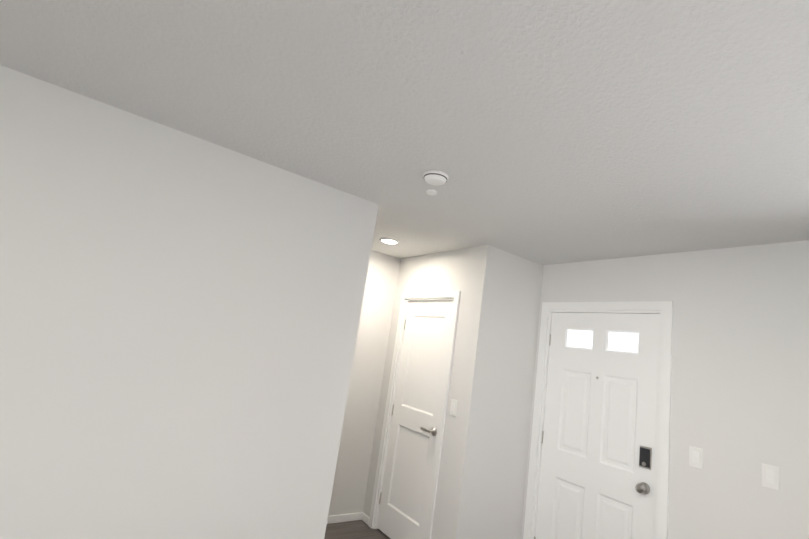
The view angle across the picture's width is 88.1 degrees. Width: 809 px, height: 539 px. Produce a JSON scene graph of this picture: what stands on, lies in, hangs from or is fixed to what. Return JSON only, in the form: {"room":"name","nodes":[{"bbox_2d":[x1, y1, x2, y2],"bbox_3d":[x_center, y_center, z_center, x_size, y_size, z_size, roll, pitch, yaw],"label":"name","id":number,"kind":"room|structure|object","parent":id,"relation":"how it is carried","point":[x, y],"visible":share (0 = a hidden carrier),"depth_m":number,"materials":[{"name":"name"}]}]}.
{"room":"entryway","nodes":[
{"label":"entryway","id":0,"kind":"room"},
{"bbox_2d":[0,65,378,538],"bbox_3d":[-2.946,0.054,0.764,6.400,2.440,0.120,16,-13,-33],"label":"wall","id":1,"kind":"structure","parent":0,"point":[180,313],"depth_m":1.96,"materials":[{"name":"paint"}]},
{"bbox_2d":[324,520,389,538],"bbox_3d":[-0.998,1.278,-1.045,8.480,0.060,7.900,16,-13,-33],"label":"floor","id":2,"kind":"structure","parent":0,"point":[358,529],"depth_m":3.52,"materials":[{"name":"wood"}]},
{"bbox_2d":[328,250,399,515],"bbox_3d":[-2.949,0.332,2.214,8.120,2.440,0.120,16,-13,-33],"label":"wall","id":3,"kind":"structure","parent":0,"point":[355,452],"depth_m":3.91,"materials":[{"name":"paint"}]},
{"bbox_2d":[327,512,364,523],"bbox_3d":[-3.160,1.461,1.884,6.920,0.062,0.012,16,-13,-33],"label":"baseboard","id":4,"kind":"structure","parent":3,"relation":"attached to","point":[363,517],"depth_m":3.69,"materials":[{"name":"white wood"}]},
{"bbox_2d":[0,0,808,264],"bbox_3d":[-0.641,-1.162,-0.577,8.480,0.080,7.900,16,-13,-33],"label":"ceiling","id":5,"kind":"structure","parent":0,"point":[546,132],"depth_m":1.53,"materials":[{"name":"white paint"}]},
{"bbox_2d":[379,237,398,243],"bbox_3d":[-0.131,-0.241,3.580,0.176,0.014,0.176,16,-13,-33],"label":"recessed light","id":6,"kind":"object","parent":5,"relation":"in","point":[389,240],"visible":1,"depth_m":3.54,"materials":[{"name":"white"}]},
{"bbox_2d":[423,170,448,194],"bbox_3d":[0.150,-0.448,2.227,0.218,0.037,0.278,16,-13,-33],"label":"smoke detector","id":7,"kind":"object","parent":5,"relation":"attached to","point":[434,177],"visible":0.98,"depth_m":2.11,"materials":[{"name":"white plastic"}]},
{"bbox_2d":[363,245,542,538],"bbox_3d":[0.414,1.113,3.725,0.700,2.440,1.200,16,-13,-33],"label":"wall","id":8,"kind":"structure","parent":0,"point":[480,493],"depth_m":3.25,"materials":[{"name":"paint"}]},
{"bbox_2d":[368,291,459,538],"bbox_3d":[0.117,1.226,3.572,0.133,2.080,0.810,16,-13,-33],"label":"door frame","id":9,"kind":"structure","parent":8,"relation":"attached to","point":[406,298],"depth_m":3.67,"materials":[{"name":"white wood"}]},
{"bbox_2d":[377,300,453,538],"bbox_3d":[0.080,1.246,3.551,0.090,1.993,0.678,16,-13,-33],"label":"closet door","id":10,"kind":"structure","parent":8,"relation":"in","point":[405,493],"depth_m":3.55,"materials":[{"name":"painted wood"},{"name":"satin nickel"}]},
{"bbox_2d":[449,399,457,415],"bbox_3d":[0.371,1.047,3.172,0.008,0.114,0.070,16,-13,-33],"label":"light switch","id":11,"kind":"object","parent":8,"relation":"attached to","point":[453,408],"visible":1,"depth_m":3.17,"materials":[{"name":"white plastic"}]},
{"bbox_2d":[521,240,808,538],"bbox_3d":[2.522,0.991,1.484,0.160,2.440,7.900,16,-13,-33],"label":"wall","id":12,"kind":"structure","parent":0,"point":[740,381],"depth_m":2.40,"materials":[{"name":"paint"}]},
{"bbox_2d":[534,312,659,538],"bbox_3d":[1.365,1.322,2.987,0.204,2.027,0.886,16,-13,-33],"label":"front door","id":13,"kind":"structure","parent":12,"relation":"in","point":[598,461],"depth_m":2.98,"materials":[{"name":"white wood"}]},
{"bbox_2d":[523,301,672,538],"bbox_3d":[1.386,1.288,3.005,0.173,2.108,1.006,16,-13,-33],"label":"door frame","id":14,"kind":"structure","parent":12,"relation":"attached to","point":[664,309],"depth_m":2.95,"materials":[{"name":"white wood"}]},
{"bbox_2d":[689,446,702,469],"bbox_3d":[1.713,1.107,2.460,0.012,0.114,0.070,16,-13,-33],"label":"light switch","id":15,"kind":"object","parent":12,"relation":"attached to","point":[695,457],"visible":1,"depth_m":2.46,"materials":[{"name":"white plastic"}]},
{"bbox_2d":[762,463,778,490],"bbox_3d":[1.909,1.082,2.183,0.012,0.114,0.070,16,-13,-33],"label":"light switch","id":16,"kind":"object","parent":12,"relation":"attached to","point":[770,476],"visible":1,"depth_m":2.18,"materials":[{"name":"white plastic"}]}
]}

